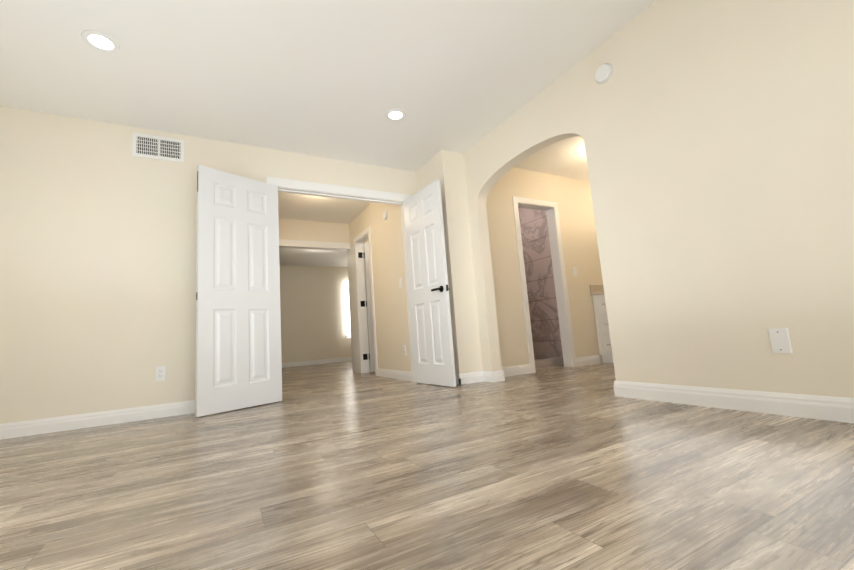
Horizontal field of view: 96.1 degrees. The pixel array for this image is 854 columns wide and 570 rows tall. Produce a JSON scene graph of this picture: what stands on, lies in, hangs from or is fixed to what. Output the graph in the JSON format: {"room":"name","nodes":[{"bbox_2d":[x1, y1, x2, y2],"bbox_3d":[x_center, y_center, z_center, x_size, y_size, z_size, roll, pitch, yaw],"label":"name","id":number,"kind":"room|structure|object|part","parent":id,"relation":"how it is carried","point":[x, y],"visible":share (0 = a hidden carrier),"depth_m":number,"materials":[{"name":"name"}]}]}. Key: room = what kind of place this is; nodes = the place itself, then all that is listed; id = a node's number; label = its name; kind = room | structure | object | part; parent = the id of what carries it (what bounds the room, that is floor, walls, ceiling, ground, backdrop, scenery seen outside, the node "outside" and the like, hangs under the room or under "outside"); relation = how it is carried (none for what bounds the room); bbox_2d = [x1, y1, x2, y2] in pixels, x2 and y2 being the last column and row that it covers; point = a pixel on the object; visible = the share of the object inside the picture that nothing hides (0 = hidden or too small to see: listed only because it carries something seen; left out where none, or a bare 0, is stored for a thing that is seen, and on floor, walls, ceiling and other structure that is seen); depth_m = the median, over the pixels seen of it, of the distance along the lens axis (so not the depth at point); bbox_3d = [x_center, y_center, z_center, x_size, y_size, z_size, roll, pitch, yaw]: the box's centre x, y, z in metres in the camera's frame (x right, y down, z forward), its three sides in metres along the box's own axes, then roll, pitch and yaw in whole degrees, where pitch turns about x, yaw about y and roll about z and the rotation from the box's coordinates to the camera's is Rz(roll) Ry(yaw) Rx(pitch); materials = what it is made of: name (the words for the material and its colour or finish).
{"room":"empty bedroom","nodes":[
{"label":"empty bedroom","id":0,"kind":"room"},
{"bbox_2d":[0,106,416,423],"bbox_3d":[-1.610,-0.135,3.637,4.305,2.440,0.120,0,-9,-29],"label":"wall","id":1,"kind":"structure","parent":0,"point":[98,232],"depth_m":3.04,"materials":[{"name":"beige paint"}]},
{"bbox_2d":[0,400,194,439],"bbox_3d":[-2.329,1.009,2.965,2.100,0.103,0.014,0,-9,-29],"label":"baseboard","id":2,"kind":"structure","parent":1,"relation":"attached to","point":[72,422],"depth_m":2.87,"materials":[{"name":"white wood"}]},
{"bbox_2d":[132,132,183,162],"bbox_3d":[-2.335,-1.194,3.343,0.370,0.210,0.012,0,-9,-29],"label":"air vent","id":3,"kind":"object","parent":1,"relation":"in","point":[156,147],"visible":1,"depth_m":3.34,"materials":[{"name":"white metal"}]},
{"bbox_2d":[155,366,165,381],"bbox_3d":[-2.159,0.719,3.112,0.075,0.118,0.009,0,-9,-29],"label":"outlet","id":4,"kind":"object","parent":1,"relation":"attached to","point":[160,373],"visible":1,"depth_m":3.11,"materials":[{"name":"white plastic"}]},
{"bbox_2d":[195,165,281,416],"bbox_3d":[-1.614,0.025,3.345,0.046,2.030,0.718,-10,-10,38],"label":"door leaf","id":5,"kind":"structure","parent":1,"relation":"in","point":[238,342],"depth_m":3.29,"materials":[{"name":"white wood"}]},
{"bbox_2d":[266,176,414,401],"bbox_3d":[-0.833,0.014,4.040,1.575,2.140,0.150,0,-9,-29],"label":"door frame","id":6,"kind":"structure","parent":1,"relation":"attached to","point":[358,312],"depth_m":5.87,"materials":[{"name":"white wood"}]},
{"bbox_2d":[403,179,455,386],"bbox_3d":[0.011,-0.003,4.013,0.146,2.030,0.719,0,-9,-29],"label":"door leaf","id":7,"kind":"structure","parent":1,"relation":"in","point":[431,333],"depth_m":3.94,"materials":[{"name":"white wood"}]},
{"bbox_2d":[455,373,463,384],"bbox_3d":[0.168,0.967,4.003,0.035,0.103,0.614,0,-9,-29],"label":"baseboard","id":8,"kind":"structure","parent":1,"relation":"attached to","point":[459,377],"depth_m":3.76,"materials":[{"name":"white wood"}]},
{"bbox_2d":[279,219,349,242],"bbox_3d":[-1.962,-0.844,6.106,1.700,0.340,0.120,0,-9,-29],"label":"wall","id":9,"kind":"structure","parent":0,"point":[290,229],"depth_m":6.12,"materials":[{"name":"paint"}]},
{"bbox_2d":[280,265,351,362],"bbox_3d":[-2.992,0.740,9.480,6.200,2.440,0.120,0,-9,-29],"label":"wall","id":10,"kind":"structure","parent":0,"point":[312,310],"depth_m":9.50,"materials":[{"name":"paint"}]},
{"bbox_2d":[282,357,351,366],"bbox_3d":[-2.877,1.886,9.268,5.960,0.103,0.014,0,-9,-29],"label":"baseboard","id":11,"kind":"structure","parent":10,"relation":"attached to","point":[313,362],"depth_m":9.35,"materials":[{"name":"white wood"}]},
{"bbox_2d":[344,285,350,338],"bbox_3d":[-1.788,0.698,10.114,0.780,1.380,0.085,0,-9,-29],"label":"window","id":12,"kind":"structure","parent":10,"relation":"in","point":[347,312],"depth_m":9.94,"materials":[{"name":"white glass"}]},
{"bbox_2d":[0,0,655,266],"bbox_3d":[-0.944,-1.284,4.942,7.000,0.080,10.700,0,-9,-29],"label":"ceiling","id":13,"kind":"structure","parent":0,"point":[335,79],"depth_m":2.74,"materials":[{"name":"paint"}]},
{"bbox_2d":[81,30,119,52],"bbox_3d":[-2.019,-1.504,2.377,0.184,0.006,0.184,0,-9,-29],"label":"recessed light","id":14,"kind":"object","parent":13,"relation":"in","point":[100,41],"visible":1,"depth_m":2.37,"materials":[{"name":"white plastic"}]},
{"bbox_2d":[385,109,405,120],"bbox_3d":[-0.278,-1.496,3.382,0.184,0.006,0.184,0,-9,-29],"label":"recessed light","id":15,"kind":"object","parent":13,"relation":"in","point":[395,114],"visible":1,"depth_m":3.37,"materials":[{"name":"white plastic"}]},
{"bbox_2d":[363,239,369,366],"bbox_3d":[-0.771,0.178,6.448,0.720,2.440,0.120,0,-9,-29],"label":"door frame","id":16,"kind":"structure","parent":0,"point":[366,241],"depth_m":6.27,"materials":[{"name":"paint"}]},
{"bbox_2d":[349,202,410,371],"bbox_3d":[-0.671,0.031,5.397,0.120,2.440,2.080,0,-9,-29],"label":"wall","id":17,"kind":"structure","parent":0,"point":[391,315],"depth_m":4.96,"materials":[{"name":"paint"}]},
{"bbox_2d":[358,243,374,371],"bbox_3d":[-0.719,0.333,6.148,0.702,2.030,0.137,0,-9,-29],"label":"door leaf","id":18,"kind":"structure","parent":17,"relation":"in","point":[369,309],"depth_m":6.02,"materials":[{"name":"white wood"}]},
{"bbox_3d":[-0.990,0.314,6.019,0.103,1.690,0.013,0,-9,-29],"label":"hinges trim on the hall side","id":19,"kind":"part","parent":18,"relation":"part of","materials":[{"name":"white wood"}]},
{"bbox_2d":[382,210,387,219],"bbox_3d":[-0.552,-0.917,5.025,0.032,0.132,0.132,0,-9,-29],"label":"smoke detector","id":20,"kind":"object","parent":17,"relation":"attached to","point":[385,215],"visible":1,"depth_m":5.00,"materials":[{"name":"white plastic"}]},
{"bbox_2d":[377,368,411,380],"bbox_3d":[-0.414,1.114,4.791,0.014,0.103,1.110,0,-9,-29],"label":"baseboard","id":21,"kind":"structure","parent":17,"relation":"attached to","point":[396,374],"depth_m":4.73,"materials":[{"name":"white wood"}]},
{"bbox_2d":[403,345,405,354],"bbox_3d":[-0.269,0.772,4.532,0.009,0.118,0.075,0,-9,-29],"label":"outlet","id":22,"kind":"object","parent":17,"relation":"attached to","point":[404,349],"visible":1,"depth_m":4.52,"materials":[{"name":"white plastic"}]},
{"bbox_2d":[0,361,853,569],"bbox_3d":[-0.765,1.198,4.612,7.000,0.060,10.700,0,-9,-29],"label":"floor","id":23,"kind":"structure","parent":0,"point":[336,466],"depth_m":1.29,"materials":[{"name":"laminate"}]},
{"bbox_2d":[534,356,563,368],"bbox_3d":[1.203,1.051,5.186,1.300,0.100,0.930,0,-9,-29],"label":"pan","id":24,"kind":"object","parent":23,"relation":"on","point":[548,362],"visible":0.21,"depth_m":4.85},
{"bbox_2d":[590,285,613,362],"bbox_3d":[2.669,0.368,4.510,0.577,1.065,1.235,0,-9,-29],"label":"vanity cabinet","id":25,"kind":"object","parent":23,"relation":"on","point":[601,319],"visible":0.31,"depth_m":4.83,"materials":[{"name":"white wood"}]},
{"bbox_2d":[614,381,853,422],"bbox_3d":[1.829,0.527,1.592,0.014,0.103,2.334,0,-9,-29],"label":"baseboard","id":26,"kind":"structure","parent":23,"relation":"on","point":[837,409],"depth_m":1.95,"materials":[{"name":"white wood"}]},
{"bbox_2d":[416,149,482,373],"bbox_3d":[0.219,-0.187,4.239,0.281,2.440,0.601,0,-9,-29],"label":"wall","id":27,"kind":"structure","parent":0,"point":[446,168],"depth_m":3.98,"materials":[{"name":"beige paint"}]},
{"bbox_2d":[518,207,562,358],"bbox_3d":[1.776,-0.118,5.599,0.100,2.440,1.110,0,-9,-29],"label":"wall","id":28,"kind":"structure","parent":0,"point":[544,318],"depth_m":5.65,"materials":[{"name":"tile"}]},
{"bbox_2d":[486,167,602,366],"bbox_3d":[1.592,-0.211,4.804,2.430,2.440,0.120,0,-9,-29],"label":"wall","id":29,"kind":"structure","parent":0,"point":[571,197],"depth_m":4.75,"materials":[{"name":"paint"}]},
{"bbox_2d":[484,364,531,382],"bbox_3d":[0.902,0.933,4.148,0.590,0.103,0.014,0,-9,-29],"label":"baseboard","id":30,"kind":"structure","parent":29,"relation":"attached to","point":[509,371],"depth_m":4.12,"materials":[{"name":"white wood"}]},
{"bbox_2d":[512,196,576,372],"bbox_3d":[1.385,-0.024,4.651,0.740,2.060,0.138,0,-9,-29],"label":"door frame","id":31,"kind":"structure","parent":29,"relation":"attached to","point":[551,208],"depth_m":4.72,"materials":[{"name":"white wood"}]},
{"bbox_2d":[572,267,577,275],"bbox_3d":[1.885,-0.171,4.882,0.075,0.118,0.012,0,-9,-29],"label":"light switch","id":32,"kind":"object","parent":29,"relation":"attached to","point":[574,271],"visible":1,"depth_m":4.88,"materials":[{"name":"white plastic"}]},
{"bbox_2d":[576,355,600,365],"bbox_3d":[1.996,0.935,4.751,0.430,0.103,0.014,0,-9,-29],"label":"baseboard","id":33,"kind":"structure","parent":29,"relation":"attached to","point":[595,359],"depth_m":4.74,"materials":[{"name":"white wood"}]},
{"bbox_2d":[463,0,853,397],"bbox_3d":[1.342,-0.483,2.617,0.120,2.440,4.570,0,-9,-29],"label":"wall","id":34,"kind":"structure","parent":0,"point":[717,136],"depth_m":2.09,"materials":[{"name":"beige paint"}]},
{"bbox_2d":[595,63,612,83],"bbox_3d":[1.226,-1.474,2.672,0.032,0.132,0.132,0,-9,-29],"label":"smoke detector","id":35,"kind":"object","parent":34,"relation":"attached to","point":[604,72],"visible":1,"depth_m":2.65,"materials":[{"name":"white plastic"}]},
{"bbox_2d":[768,328,791,352],"bbox_3d":[1.694,0.268,1.844,0.008,0.118,0.075,0,-9,-29],"label":"outlet","id":36,"kind":"object","parent":34,"relation":"attached to","point":[779,338],"visible":1,"depth_m":1.84,"materials":[{"name":"white plastic"}]}
]}

